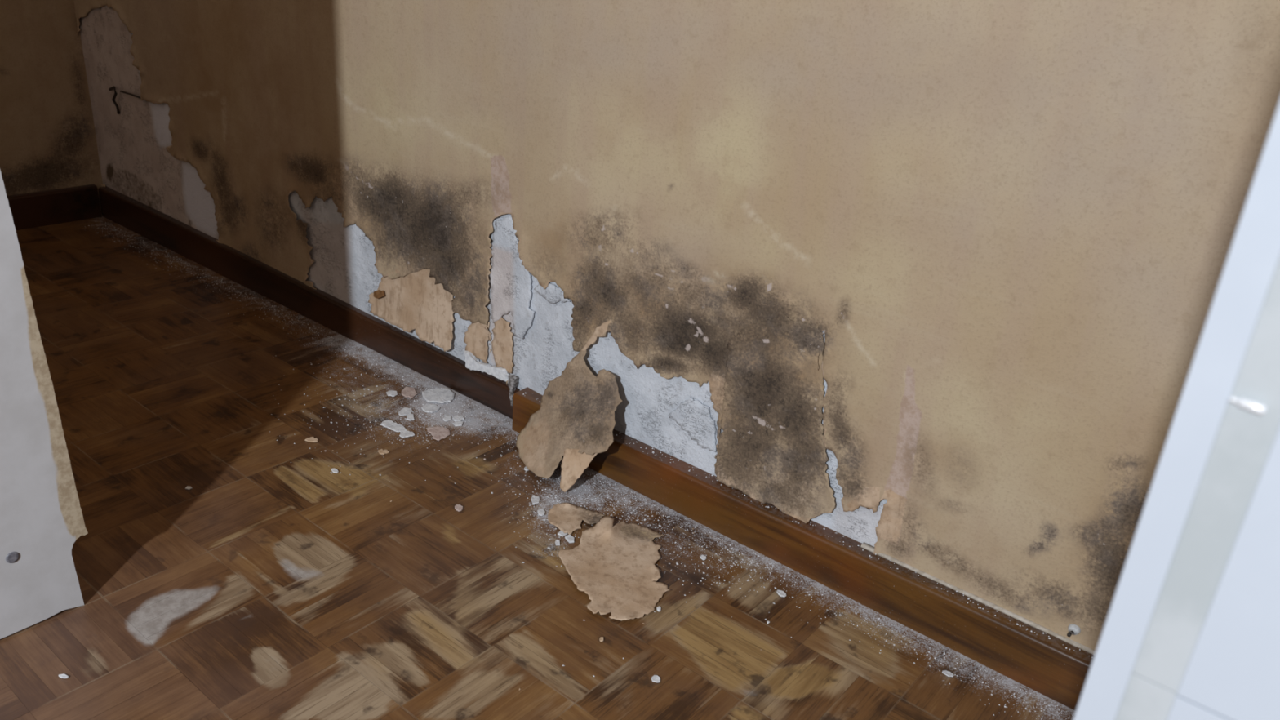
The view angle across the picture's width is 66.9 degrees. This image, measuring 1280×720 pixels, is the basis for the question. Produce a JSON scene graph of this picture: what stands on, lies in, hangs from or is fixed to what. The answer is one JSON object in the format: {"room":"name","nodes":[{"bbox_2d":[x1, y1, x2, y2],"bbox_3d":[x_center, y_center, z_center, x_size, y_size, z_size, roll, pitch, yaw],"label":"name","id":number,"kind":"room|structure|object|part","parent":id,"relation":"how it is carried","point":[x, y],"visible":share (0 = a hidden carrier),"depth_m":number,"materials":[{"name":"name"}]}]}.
{"room":"abandoned house room","nodes":[
{"label":"abandoned house room","id":0,"kind":"room"},
{"bbox_2d":[0,0,102,214],"bbox_3d":[-2.826,-1.125,1.467,0.002,2.450,3.570,22,29,34],"label":"wall","id":1,"kind":"structure","parent":0,"point":[48,141],"depth_m":3.00,"materials":[{"name":"paint"}]},
{"bbox_2d":[6,184,102,230],"bbox_3d":[-2.914,-0.049,1.923,0.023,0.106,3.540,22,29,34],"label":"baseboard","id":2,"kind":"structure","parent":1,"relation":"attached to","point":[53,206],"depth_m":3.10,"materials":[{"name":"brown wood"}]},
{"bbox_2d":[0,214,1075,719],"bbox_3d":[-1.208,0.674,0.807,4.545,0.060,3.682,22,29,34],"label":"floor","id":3,"kind":"structure","parent":0,"point":[788,687],"depth_m":1.61,"materials":[{"name":"brown wood"}]},
{"bbox_2d":[0,169,88,639],"bbox_3d":[-1.229,-0.303,0.584,0.018,1.900,1.460,22,29,34],"label":"panel","id":4,"kind":"object","parent":3,"relation":"on","point":[42,519],"visible":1,"depth_m":1.35,"materials":[{"name":"white plastic"}]},
{"bbox_2d":[58,673,68,678],"bbox_3d":[-0.797,0.437,1.339,0.016,0.003,0.006,8,24,7],"label":"chip","id":5,"kind":"object","parent":3,"relation":"on","point":[62,676],"visible":1,"depth_m":1.34,"materials":[{"name":"white paint"}]},
{"bbox_2d":[304,436,318,442],"bbox_3d":[-0.670,0.163,1.979,0.026,0.004,0.021,22,29,34],"label":"chip","id":6,"kind":"object","parent":3,"relation":"on","point":[312,439],"visible":1,"depth_m":1.98,"materials":[{"name":"beige paint"}]},
{"bbox_2d":[331,468,338,473],"bbox_3d":[-0.591,0.215,1.877,0.018,0.004,0.010,22,29,34],"label":"chip","id":7,"kind":"object","parent":3,"relation":"on","point":[334,470],"visible":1,"depth_m":1.88,"materials":[{"name":"white paint"}]},
{"bbox_2d":[377,448,389,454],"bbox_3d":[-0.519,0.185,1.958,0.021,0.003,0.021,22,29,34],"label":"chip","id":8,"kind":"object","parent":3,"relation":"on","point":[381,451],"visible":1,"depth_m":1.96,"materials":[{"name":"beige paint"}]},
{"bbox_2d":[386,390,397,396],"bbox_3d":[-0.563,0.076,2.197,0.028,0.003,0.027,8,24,9],"label":"chip","id":9,"kind":"object","parent":3,"relation":"on","point":[393,393],"visible":1,"depth_m":2.19,"materials":[{"name":"white paint"}]},
{"bbox_2d":[380,420,407,432],"bbox_3d":[-0.521,0.141,2.055,0.067,0.005,0.028,17,27,27],"label":"chip","id":10,"kind":"object","parent":3,"relation":"on","point":[390,424],"visible":1,"depth_m":2.05,"materials":[{"name":"white paint"}]},
{"bbox_2d":[398,407,413,416],"bbox_3d":[-0.514,0.112,2.124,0.029,0.003,0.043,22,29,34],"label":"chip","id":11,"kind":"object","parent":3,"relation":"on","point":[404,411],"visible":1,"depth_m":2.12,"materials":[{"name":"white paint"}]},
{"bbox_2d":[399,431,414,438],"bbox_3d":[-0.489,0.155,2.030,0.032,0.004,0.027,-11,28,-31],"label":"chip","id":12,"kind":"object","parent":3,"relation":"on","point":[407,433],"visible":1,"depth_m":2.02,"materials":[{"name":"white paint"}]},
{"bbox_2d":[401,386,417,398],"bbox_3d":[-0.525,0.074,2.207,0.038,0.005,0.052,7,24,6],"label":"chip","id":13,"kind":"object","parent":3,"relation":"on","point":[407,392],"visible":1,"depth_m":2.20,"materials":[{"name":"beige paint"}]},
{"bbox_2d":[406,412,414,421],"bbox_3d":[-0.498,0.123,2.101,0.017,0.005,0.034,-3,25,-16],"label":"chip","id":14,"kind":"object","parent":3,"relation":"on","point":[410,416],"visible":1,"depth_m":2.10,"materials":[{"name":"white paint"}]},
{"bbox_2d":[421,403,439,413],"bbox_3d":[-0.464,0.106,2.145,0.040,0.004,0.038,22,29,34],"label":"chip","id":15,"kind":"object","parent":3,"relation":"on","point":[429,408],"visible":1,"depth_m":2.14,"materials":[{"name":"white paint"}]},
{"bbox_2d":[426,426,449,440],"bbox_3d":[-0.423,0.153,2.048,0.044,0.004,0.060,-10,28,-30],"label":"chip","id":16,"kind":"object","parent":3,"relation":"on","point":[437,433],"visible":1,"depth_m":2.04,"materials":[{"name":"beige paint"}]},
{"bbox_2d":[422,387,454,403],"bbox_3d":[-0.457,0.081,2.203,0.072,0.006,0.079,-4,25,-19],"label":"chip","id":17,"kind":"object","parent":3,"relation":"on","point":[438,395],"visible":1,"depth_m":2.20,"materials":[{"name":"white paint"}]},
{"bbox_2d":[442,414,451,422],"bbox_3d":[-0.419,0.128,2.107,0.017,0.004,0.027,8,24,9],"label":"chip","id":18,"kind":"object","parent":3,"relation":"on","point":[446,418],"visible":1,"depth_m":2.10,"materials":[{"name":"white paint"}]},
{"bbox_2d":[452,420,463,426],"bbox_3d":[-0.393,0.137,2.089,0.022,0.004,0.023,6,24,2],"label":"chip","id":19,"kind":"object","parent":3,"relation":"on","point":[457,423],"visible":1,"depth_m":2.09,"materials":[{"name":"white paint"}]},
{"bbox_2d":[452,415,464,421],"bbox_3d":[-0.396,0.127,2.111,0.025,0.004,0.027,22,29,34],"label":"chip","id":20,"kind":"object","parent":3,"relation":"on","point":[455,418],"visible":1,"depth_m":2.11,"materials":[{"name":"white paint"}]},
{"bbox_2d":[454,504,462,511],"bbox_3d":[-0.336,0.273,1.792,0.021,0.004,0.016,22,29,34],"label":"chip","id":21,"kind":"object","parent":3,"relation":"on","point":[459,508],"visible":1,"depth_m":1.79,"materials":[{"name":"beige paint"}]},
{"bbox_2d":[530,494,540,505],"bbox_3d":[-0.198,0.264,1.835,0.017,0.006,0.034,-2,25,-15],"label":"chip","id":22,"kind":"object","parent":3,"relation":"on","point":[535,500],"visible":1,"depth_m":1.83,"materials":[{"name":"white paint"}]},
{"bbox_2d":[537,508,545,515],"bbox_3d":[-0.183,0.283,1.798,0.014,0.004,0.022,-7,26,-25],"label":"chip","id":23,"kind":"object","parent":3,"relation":"on","point":[541,512],"visible":1,"depth_m":1.80,"materials":[{"name":"white paint"}]},
{"bbox_2d":[555,539,559,546],"bbox_3d":[-0.146,0.323,1.714,0.008,0.004,0.015,1,24,-9],"label":"chip","id":24,"kind":"object","parent":3,"relation":"on","point":[557,541],"visible":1,"depth_m":1.71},
{"bbox_2d":[557,530,567,537],"bbox_3d":[-0.140,0.312,1.742,0.017,0.003,0.014,22,29,34],"label":"chip","id":25,"kind":"object","parent":3,"relation":"on","point":[561,533],"visible":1,"depth_m":1.74,"materials":[{"name":"white paint"}]},
{"bbox_2d":[564,534,574,542],"bbox_3d":[-0.124,0.319,1.727,0.015,0.005,0.022,-11,28,-31],"label":"chip","id":26,"kind":"object","parent":3,"relation":"on","point":[569,538],"visible":1,"depth_m":1.72,"materials":[{"name":"white paint"}]},
{"bbox_2d":[547,502,605,534],"bbox_3d":[-0.124,0.289,1.785,0.096,0.009,0.099,22,29,34],"label":"wallpaper","id":27,"kind":"object","parent":3,"relation":"on","point":[568,517],"visible":1,"depth_m":1.79},
{"bbox_2d":[82,223,1072,719],"bbox_3d":[-0.667,0.091,2.145,3.149,0.002,0.436,22,29,35],"label":"plaster dust","id":28,"kind":"object","parent":3,"relation":"on","point":[99,224],"visible":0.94,"depth_m":1.85,"materials":[{"name":"white paint"}]},
{"bbox_2d":[558,515,670,620],"bbox_3d":[-0.045,0.348,1.655,0.190,0.018,0.283,3,24,-3],"label":"wallpaper","id":29,"kind":"object","parent":3,"relation":"on","point":[615,566],"visible":1,"depth_m":1.65},
{"bbox_2d":[651,675,660,682],"bbox_3d":[0.024,0.467,1.421,0.014,0.003,0.014,7,24,6],"label":"chip","id":30,"kind":"object","parent":3,"relation":"on","point":[655,678],"visible":1,"depth_m":1.42,"materials":[{"name":"white paint"}]},
{"bbox_2d":[700,555,706,560],"bbox_3d":[0.111,0.348,1.706,0.013,0.004,0.011,22,29,34],"label":"chip","id":31,"kind":"object","parent":3,"relation":"on","point":[703,557],"visible":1,"depth_m":1.70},
{"bbox_2d":[776,589,786,597],"bbox_3d":[0.237,0.392,1.628,0.019,0.004,0.014,22,29,34],"label":"chip","id":32,"kind":"object","parent":3,"relation":"on","point":[780,593],"visible":1,"depth_m":1.63,"materials":[{"name":"white paint"}]},
{"bbox_2d":[942,670,954,676],"bbox_3d":[0.470,0.478,1.477,0.017,0.003,0.011,22,29,34],"label":"chip","id":33,"kind":"object","parent":3,"relation":"on","point":[946,673],"visible":1,"depth_m":1.48,"materials":[{"name":"white paint"}]},
{"bbox_2d":[1073,101,1279,719],"bbox_3d":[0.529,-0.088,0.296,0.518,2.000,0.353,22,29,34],"label":"door","id":34,"kind":"structure","parent":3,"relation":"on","point":[1191,631],"depth_m":0.38,"materials":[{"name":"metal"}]},
{"bbox_3d":[0.386,0.536,0.428,0.469,0.713,0.018,22,29,34],"label":"door","id":35,"kind":"part","parent":34,"relation":"part of","materials":[{"name":"white paint"}]},
{"bbox_3d":[0.459,-0.371,0.026,0.469,1.276,0.018,22,29,34],"label":"door","id":36,"kind":"part","parent":34,"relation":"part of","materials":[{"name":"white paint"}]},
{"bbox_2d":[73,0,1279,650],"bbox_3d":[-0.118,-0.960,1.590,4.443,2.450,0.028,22,29,34],"label":"wall","id":37,"kind":"structure","parent":0,"point":[1007,228],"depth_m":1.54,"materials":[{"name":"paint"}]},
{"bbox_2d":[108,85,119,114],"bbox_3d":[-1.610,-0.798,2.971,0.018,0.086,0.077,-12,29,-33],"label":"wall hook","id":38,"kind":"object","parent":37,"relation":"attached to","point":[113,86],"visible":1,"depth_m":2.97,"materials":[{"name":"metal"}]},
{"bbox_2d":[120,90,140,98],"bbox_3d":[-1.520,-0.792,2.893,0.122,0.009,0.008,20,28,31],"label":"nail","id":39,"kind":"object","parent":37,"relation":"attached to","point":[125,92],"visible":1,"depth_m":2.89,"materials":[{"name":"metal"}]},
{"bbox_2d":[368,268,453,351],"bbox_3d":[-0.538,-0.148,2.262,0.316,0.190,0.016,22,29,34],"label":"wallpaper","id":40,"kind":"object","parent":37,"relation":"attached to","point":[411,301],"visible":1,"depth_m":2.25},
{"bbox_2d":[373,289,384,298],"bbox_3d":[-0.626,-0.158,2.323,0.039,0.027,0.007,22,29,34],"label":"paper curl","id":41,"kind":"object","parent":40,"relation":"attached to","point":[378,294],"visible":1,"depth_m":2.32,"materials":[{"name":"brown paper"}]},
{"bbox_2d":[463,321,491,363],"bbox_3d":[-0.360,-0.048,2.148,0.088,0.099,0.007,22,29,34],"label":"wallpaper","id":42,"kind":"object","parent":37,"relation":"attached to","point":[476,339],"visible":1,"depth_m":2.15},
{"bbox_2d":[491,316,513,373],"bbox_3d":[-0.296,-0.033,2.093,0.073,0.124,0.003,23,30,36],"label":"wallpaper","id":43,"kind":"object","parent":37,"relation":"attached to","point":[502,342],"visible":1,"depth_m":2.09},
{"bbox_2d":[507,373,518,405],"bbox_3d":[-0.276,0.066,2.103,0.022,0.075,0.013,22,29,34],"label":"chip","id":44,"kind":"object","parent":37,"relation":"attached to","point":[513,382],"visible":0.84,"depth_m":2.09,"materials":[{"name":"grey paint"}]},
{"bbox_2d":[515,318,622,492],"bbox_3d":[-0.137,0.073,1.887,0.157,0.320,0.245,-6,26,-22],"label":"flap","id":45,"kind":"object","parent":37,"relation":"attached to","point":[575,421],"visible":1,"depth_m":1.89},
{"bbox_2d":[98,186,1094,711],"bbox_3d":[-0.143,0.139,2.014,4.275,0.100,0.067,22,29,34],"label":"baseboard","id":46,"kind":"structure","parent":37,"relation":"attached to","point":[1044,665],"depth_m":1.76,"materials":[{"name":"brown wood"}]},
{"bbox_2d":[464,350,509,381],"bbox_3d":[-0.340,0.018,2.146,0.144,0.041,0.013,22,29,34],"label":"chip","id":47,"kind":"object","parent":46,"relation":"on","point":[472,362],"visible":0.99,"depth_m":2.14,"materials":[{"name":"white paint"}]},
{"bbox_2d":[523,393,1094,657],"bbox_3d":[0.223,0.255,1.721,1.212,0.004,0.026,22,29,34],"label":"ledge dust","id":48,"kind":"object","parent":46,"relation":"on","point":[653,452],"visible":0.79,"depth_m":1.62,"materials":[{"name":"paint"}]},
{"bbox_2d":[714,314,835,523],"bbox_3d":[0.240,0.098,1.655,0.255,0.362,0.012,22,29,34],"label":"wallpaper","id":49,"kind":"object","parent":37,"relation":"attached to","point":[771,449],"visible":1,"depth_m":1.66},
{"bbox_2d":[860,542,1096,654],"bbox_3d":[0.920,0.529,1.230,1.420,0.006,0.011,22,29,34],"label":"trim","id":50,"kind":"structure","parent":37,"relation":"attached to","point":[864,545],"depth_m":1.50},
{"bbox_2d":[1066,623,1080,636],"bbox_3d":[0.635,0.398,1.421,0.018,0.017,0.013,22,29,34],"label":"clip","id":51,"kind":"object","parent":37,"relation":"attached to","point":[1073,629],"visible":1,"depth_m":1.42,"materials":[{"name":"white plastic"}]}
]}

